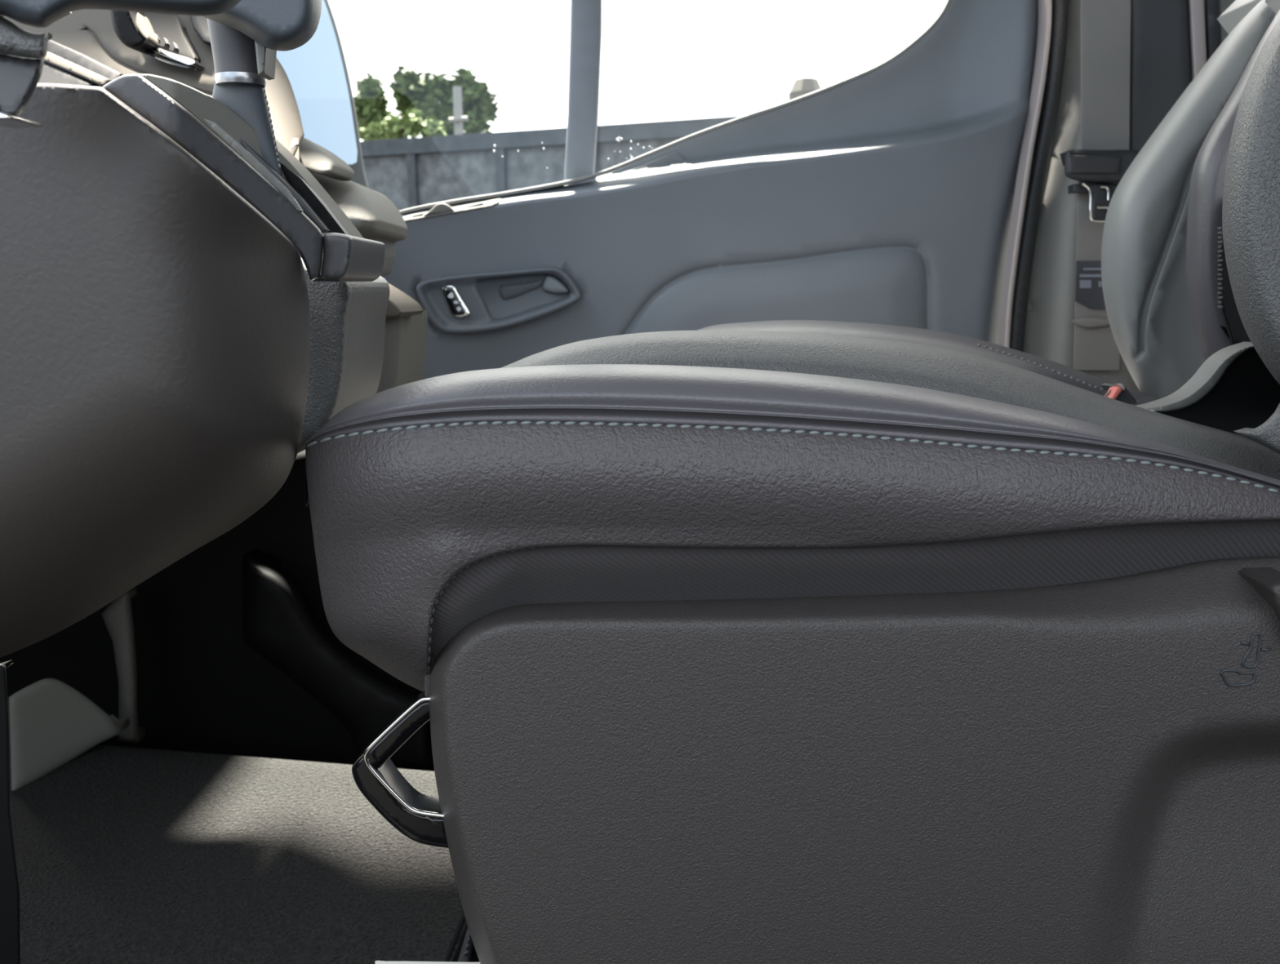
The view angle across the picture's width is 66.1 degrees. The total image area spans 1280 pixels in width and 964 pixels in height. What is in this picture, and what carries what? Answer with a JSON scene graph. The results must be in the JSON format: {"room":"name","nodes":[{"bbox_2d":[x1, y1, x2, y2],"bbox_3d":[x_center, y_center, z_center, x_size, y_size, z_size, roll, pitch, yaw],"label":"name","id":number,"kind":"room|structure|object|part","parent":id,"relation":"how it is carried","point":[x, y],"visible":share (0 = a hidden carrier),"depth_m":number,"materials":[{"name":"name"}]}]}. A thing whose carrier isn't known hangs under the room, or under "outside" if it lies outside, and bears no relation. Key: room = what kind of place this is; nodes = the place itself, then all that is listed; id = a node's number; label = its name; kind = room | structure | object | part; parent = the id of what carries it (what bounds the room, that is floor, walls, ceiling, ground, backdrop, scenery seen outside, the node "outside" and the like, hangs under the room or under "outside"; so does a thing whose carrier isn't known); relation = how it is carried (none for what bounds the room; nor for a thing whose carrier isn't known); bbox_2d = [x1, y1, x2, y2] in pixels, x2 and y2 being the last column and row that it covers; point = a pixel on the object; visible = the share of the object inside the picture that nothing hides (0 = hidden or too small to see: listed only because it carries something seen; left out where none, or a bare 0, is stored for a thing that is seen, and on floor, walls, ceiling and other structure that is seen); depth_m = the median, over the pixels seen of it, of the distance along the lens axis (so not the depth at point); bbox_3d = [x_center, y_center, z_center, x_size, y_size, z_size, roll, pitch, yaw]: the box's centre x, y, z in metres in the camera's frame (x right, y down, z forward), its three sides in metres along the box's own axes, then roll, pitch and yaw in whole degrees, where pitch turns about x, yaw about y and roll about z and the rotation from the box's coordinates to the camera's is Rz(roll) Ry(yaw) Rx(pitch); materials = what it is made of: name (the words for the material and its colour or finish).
{"room":"vehicle interior","nodes":[
{"label":"vehicle interior","id":0,"kind":"room"},
{"bbox_2d":[9,744,462,963],"bbox_3d":[0.100,0.558,0.377,2.800,0.200,1.846,0,11,0],"label":"floor","id":1,"kind":"structure","parent":0,"point":[124,855],"depth_m":0.90,"materials":[{"name":"carpet"}]},
{"bbox_2d":[0,659,20,963],"bbox_3d":[-0.442,0.241,0.666,0.062,0.273,0.014,0,11,0],"label":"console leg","id":2,"kind":"object","parent":1,"relation":"on","point":[10,929],"visible":1,"depth_m":0.66,"materials":[{"name":"black plastic"}]},
{"bbox_2d":[8,678,130,791],"bbox_3d":[-0.638,0.261,1.101,0.038,0.118,0.153,4,12,20],"label":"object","id":3,"kind":"object","parent":1,"relation":"on","point":[52,723],"visible":1,"depth_m":1.06,"materials":[{"name":"grey plastic"}]},
{"bbox_2d":[101,586,146,743],"bbox_3d":[-0.636,0.230,1.212,0.046,0.204,0.050,0,11,0],"label":"pedal","id":4,"kind":"object","parent":1,"relation":"on","point":[117,616],"visible":0.93,"depth_m":1.19,"materials":[{"name":"grey plastic"}]},
{"bbox_2d":[374,960,479,963],"bbox_3d":[-0.119,0.285,0.566,0.067,0.022,0.002,0,11,0],"label":"paper sheet","id":5,"kind":"object","parent":1,"relation":"on","point":[377,962],"visible":0.94,"depth_m":0.56,"materials":[{"name":"white paper"}]},
{"bbox_2d":[305,17,1279,963],"bbox_3d":[0.192,0.008,0.603,0.813,0.630,0.300,0,11,0],"label":"passenger seat","id":6,"kind":"object","parent":1,"relation":"on","point":[720,646],"visible":1,"depth_m":0.48,"materials":[{"name":"grey plastic"}]},
{"bbox_3d":[-0.112,0.292,0.648,0.037,0.054,0.040,0,11,0],"label":"seat rail","id":7,"kind":"part","parent":6,"relation":"part of","materials":[{"name":"black metal"}]},
{"bbox_3d":[-0.111,0.294,0.626,0.015,0.041,0.020,0,11,0],"label":"rail","id":8,"kind":"part","parent":6,"relation":"part of","materials":[{"name":"grey plastic"}]},
{"bbox_2d":[305,421,1279,691],"bbox_3d":[0.106,0.047,0.529,0.570,0.176,0.137,0,11,0],"label":"cushion","id":9,"kind":"object","parent":6,"relation":"on","point":[451,556],"depth_m":0.47,"materials":[{"name":"grey leather"}]},
{"bbox_3d":[0.149,0.173,0.518,0.522,0.272,0.050,0,11,0],"label":"panel","id":10,"kind":"part","parent":6,"relation":"part of","materials":[{"name":"grey plastic"}]},
{"bbox_2d":[501,330,1279,479],"bbox_3d":[0.243,-0.019,0.659,0.710,0.163,0.180,0,11,0],"label":"cushion","id":11,"kind":"object","parent":6,"relation":"on","point":[1237,387],"depth_m":0.59,"materials":[{"name":"grey leather"}]},
{"bbox_2d":[697,0,1279,403],"bbox_3d":[0.412,-0.240,0.950,0.754,0.563,0.388,0,11,0],"label":"passenger seat","id":12,"kind":"object","parent":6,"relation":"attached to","point":[1170,303],"visible":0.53,"depth_m":0.95,"materials":[{"name":"grey leather"}]},
{"bbox_2d":[697,320,1160,403],"bbox_3d":[0.412,-0.062,0.986,0.754,0.200,0.360,0,11,0],"label":"seat cushion","id":13,"kind":"object","parent":12,"relation":"on","point":[1138,342],"depth_m":0.88,"materials":[{"name":"grey leather"}]},
{"bbox_2d":[1101,382,1137,404],"bbox_3d":[0.392,-0.059,0.815,0.047,0.048,0.040,0,11,0],"label":"buckle","id":14,"kind":"object","parent":12,"relation":"on","point":[1118,392],"visible":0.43,"depth_m":0.80,"materials":[{"name":"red plastic"}]},
{"bbox_3d":[0.620,-0.290,1.040,0.296,0.498,0.192,0,11,0],"label":"backrest","id":15,"kind":"part","parent":12,"relation":"part of","materials":[{"name":"grey leather"}]},
{"bbox_3d":[0.412,-0.174,0.598,0.155,0.271,0.120,0,11,0],"label":"backrest","id":16,"kind":"part","parent":6,"relation":"part of","materials":[{"name":"grey leather"}]},
{"bbox_3d":[0.180,0.478,1.459,2.960,0.060,0.560,0,11,0],"label":"trim","id":17,"kind":"structure","parent":1,"relation":"attached to","visible":0},
{"bbox_2d":[0,449,434,771],"bbox_3d":[-0.545,0.203,1.293,0.854,0.603,0.180,0,11,0],"label":"footwell","id":18,"kind":"object","parent":17,"relation":"on","point":[238,653],"visible":0.3,"depth_m":1.28,"materials":[{"name":"black plastic"}]},
{"bbox_2d":[275,0,368,187],"bbox_3d":[-0.516,-0.613,1.580,0.076,0.403,0.313,5,12,23],"label":"windshield","id":19,"kind":"object","parent":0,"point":[317,72],"visible":0.41,"depth_m":1.55,"materials":[{"name":"blue glass"}]},
{"bbox_2d":[1023,0,1235,391],"bbox_3d":[0.823,-0.385,1.400,0.531,0.646,0.155,0,11,0],"label":"pillar","id":20,"kind":"structure","parent":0,"point":[1049,335],"depth_m":1.36,"materials":[{"name":"grey plastic"}]},
{"bbox_2d":[382,0,1038,379],"bbox_3d":[0.050,-0.390,1.425,1.040,0.675,0.164,0,11,0],"label":"door","id":21,"kind":"structure","parent":20,"relation":"in","point":[883,193],"depth_m":1.38,"materials":[{"name":"plastic"}]},
{"bbox_2d":[423,203,453,215],"bbox_3d":[-0.277,-0.376,1.357,0.042,0.017,0.016,0,11,0],"label":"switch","id":22,"kind":"object","parent":21,"relation":"attached to","point":[438,209],"depth_m":1.35,"materials":[{"name":"grey plastic"}]},
{"bbox_2d":[441,284,471,318],"bbox_3d":[-0.257,-0.254,1.384,0.040,0.046,0.022,0,11,0],"label":"switch","id":23,"kind":"object","parent":21,"relation":"attached to","point":[455,299],"depth_m":1.38,"materials":[{"name":"grey"}]},
{"bbox_3d":[-0.169,-0.274,1.403,0.076,0.040,0.035,0,11,0],"label":"handle","id":24,"kind":"part","parent":21,"relation":"part of","materials":[{"name":"grey plastic"}]},
{"bbox_2d":[493,137,652,168],"bbox_3d":[-0.088,-0.628,1.406,1.106,0.557,0.008,0,11,0],"label":"window","id":25,"kind":"structure","parent":21,"relation":"attached to","point":[494,151],"depth_m":1.43,"materials":[{"name":"clear glass"}]},
{"bbox_3d":[0.011,-0.446,1.391,0.129,0.041,0.048,0,11,0],"label":"sill","id":26,"kind":"part","parent":21,"relation":"part of","materials":[{"name":"plastic"}]},
{"bbox_2d":[997,0,1067,351],"bbox_3d":[0.543,-0.404,1.366,0.068,0.582,0.067,0,11,0],"label":"door seal","id":27,"kind":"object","parent":20,"relation":"attached to","point":[1055,70],"depth_m":1.35,"materials":[{"name":"grey rubber"}]},
{"bbox_2d":[1059,0,1140,370],"bbox_3d":[0.603,-0.400,1.282,0.112,0.511,0.051,0,11,0],"label":"belt","id":28,"kind":"object","parent":20,"relation":"hanging from","point":[1104,156],"visible":0.88,"depth_m":1.27,"materials":[{"name":"fabric"},{"name":"plastic"},{"name":"chrome"}]},
{"bbox_2d":[1075,260,1106,309],"bbox_3d":[0.615,-0.266,1.324,0.060,0.064,0.003,0,11,0],"label":"warning label","id":29,"kind":"object","parent":28,"relation":"attached to","point":[1089,293],"visible":0.71,"depth_m":1.32,"materials":[{"name":"grey"}]},
{"bbox_3d":[0.595,-0.361,1.279,0.040,0.049,0.009,0,11,0],"label":"tongue plate","id":30,"kind":"part","parent":28,"relation":"part of","materials":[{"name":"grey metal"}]},
{"bbox_2d":[1130,0,1191,150],"bbox_3d":[0.685,-0.539,1.301,0.110,0.256,0.050,0,11,0],"label":"trim","id":31,"kind":"structure","parent":20,"relation":"attached to","point":[1161,60],"depth_m":1.27,"materials":[{"name":"grey plastic"}]},
{"bbox_2d":[1187,0,1206,80],"bbox_3d":[0.726,-0.553,1.298,0.057,0.226,0.060,0,11,0],"label":"trim","id":32,"kind":"structure","parent":20,"relation":"attached to","point":[1196,7],"depth_m":1.26,"materials":[{"name":"grey"}]},
{"bbox_2d":[1204,0,1222,62],"bbox_3d":[0.753,-0.559,1.312,0.056,0.229,0.060,0,11,0],"label":"trim","id":33,"kind":"structure","parent":20,"relation":"attached to","point":[1212,8],"depth_m":1.28,"materials":[{"name":"grey rubber"}]},
{"bbox_3d":[-1.320,0.286,0.464,0.040,0.700,2.200,0,11,0],"label":"wall","id":34,"kind":"structure","parent":0,"visible":0},
{"bbox_2d":[0,8,427,657],"bbox_3d":[-0.717,-0.227,0.868,1.126,0.564,0.950,0,11,0],"label":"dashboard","id":35,"kind":"object","parent":34,"relation":"attached to","point":[170,350],"visible":0.94,"depth_m":0.45,"materials":[{"name":"grey plastic"}]},
{"bbox_3d":[-0.517,-0.379,0.905,0.120,0.044,0.042,6,12,27],"label":"light rail","id":36,"kind":"part","parent":35,"relation":"part of","materials":[{"name":"grey plastic"}]},
{"bbox_2d":[0,0,240,128],"bbox_3d":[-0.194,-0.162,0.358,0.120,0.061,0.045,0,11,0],"label":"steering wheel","id":37,"kind":"object","parent":35,"relation":"attached to","point":[23,52],"visible":1,"depth_m":0.35,"materials":[{"name":"grey leather"}]},
{"bbox_3d":[-0.233,-0.133,0.361,0.017,0.004,0.024,0,11,0],"label":"spoke trim","id":38,"kind":"part","parent":37,"relation":"part of","materials":[{"name":"silver metal"}]},
{"bbox_2d":[144,12,204,71],"bbox_3d":[-0.454,-0.437,0.960,0.098,0.094,0.156,0,11,0],"label":"vent","id":39,"kind":"object","parent":35,"relation":"attached to","point":[176,42],"depth_m":0.93,"materials":[{"name":"grey plastic"}]},
{"bbox_3d":[-0.429,-0.456,0.971,0.042,0.073,0.130,-4,12,-19],"label":"hood shadow panel","id":40,"kind":"part","parent":35,"relation":"part of","materials":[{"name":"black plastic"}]},
{"bbox_2d":[203,0,321,176],"bbox_3d":[-0.195,-0.212,0.506,0.076,0.106,0.074,0,11,0],"label":"lever","id":41,"kind":"object","parent":35,"relation":"attached to","point":[246,38],"visible":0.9,"depth_m":0.51,"materials":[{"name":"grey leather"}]},
{"bbox_3d":[-0.214,-0.234,0.525,0.032,0.032,0.026,0,11,0],"label":"stem","id":42,"kind":"part","parent":41,"relation":"part of","materials":[{"name":"grey plastic"}]},
{"bbox_3d":[-0.192,-0.241,0.498,0.071,0.047,0.070,0,11,0],"label":"knob","id":43,"kind":"part","parent":41,"relation":"part of","materials":[{"name":"black plastic"}]},
{"label":"outside","id":44,"kind":"structure","parent":0,"visible":0},
{"bbox_2d":[787,77,822,101],"bbox_3d":[4.776,-10.280,28.557,0.962,2.620,0.962,0,11,0],"label":"turret","id":45,"kind":"object","parent":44,"point":[800,87],"visible":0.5,"depth_m":27.99,"materials":[{"name":"grey"}]},
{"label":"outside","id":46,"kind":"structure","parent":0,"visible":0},
{"bbox_3d":[0.000,-5.382,34.611,160.000,0.200,110.000,0,11,0],"label":"ground","id":47,"kind":"structure","parent":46,"visible":0},
{"bbox_2d":[353,71,395,140],"bbox_3d":[-10.388,-11.059,38.560,2.053,9.436,1.902,0,11,0],"label":"tree","id":48,"kind":"object","parent":47,"relation":"on","point":[371,102],"visible":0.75,"depth_m":37.51,"materials":[{"name":"green plant"}]},
{"bbox_2d":[358,107,446,141],"bbox_3d":[-8.276,-9.331,34.830,3.152,7.479,1.144,0,11,0],"label":"tree","id":49,"kind":"object","parent":47,"relation":"on","point":[411,125],"visible":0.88,"depth_m":34.05,"materials":[{"name":"green plant"}]},
{"bbox_2d":[386,65,500,135],"bbox_3d":[-7.865,-11.763,40.416,4.540,10.105,2.138,0,11,0],"label":"tree","id":50,"kind":"object","parent":47,"relation":"on","point":[433,95],"visible":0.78,"depth_m":39.39,"materials":[{"name":"green plant"}]},
{"bbox_2d":[448,85,467,134],"bbox_3d":[-5.934,-9.084,32.801,0.621,7.761,0.409,0,11,0],"label":"utility pole","id":51,"kind":"object","parent":47,"relation":"on","point":[458,120],"visible":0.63,"depth_m":32.12,"materials":[{"name":"grey"}]},
{"bbox_3d":[-5.970,-9.096,32.864,0.259,7.761,0.259,5,12,22],"label":"post","id":52,"kind":"part","parent":51,"relation":"part of","materials":[{"name":"grey"}]},
{"bbox_2d":[298,115,744,257],"bbox_3d":[-1.846,-1.923,9.498,26.000,2.665,0.260,4,12,22],"label":"wall","id":53,"kind":"structure","parent":47,"relation":"on","point":[411,172],"depth_m":9.01,"materials":[{"name":"grey concrete"}]}
]}

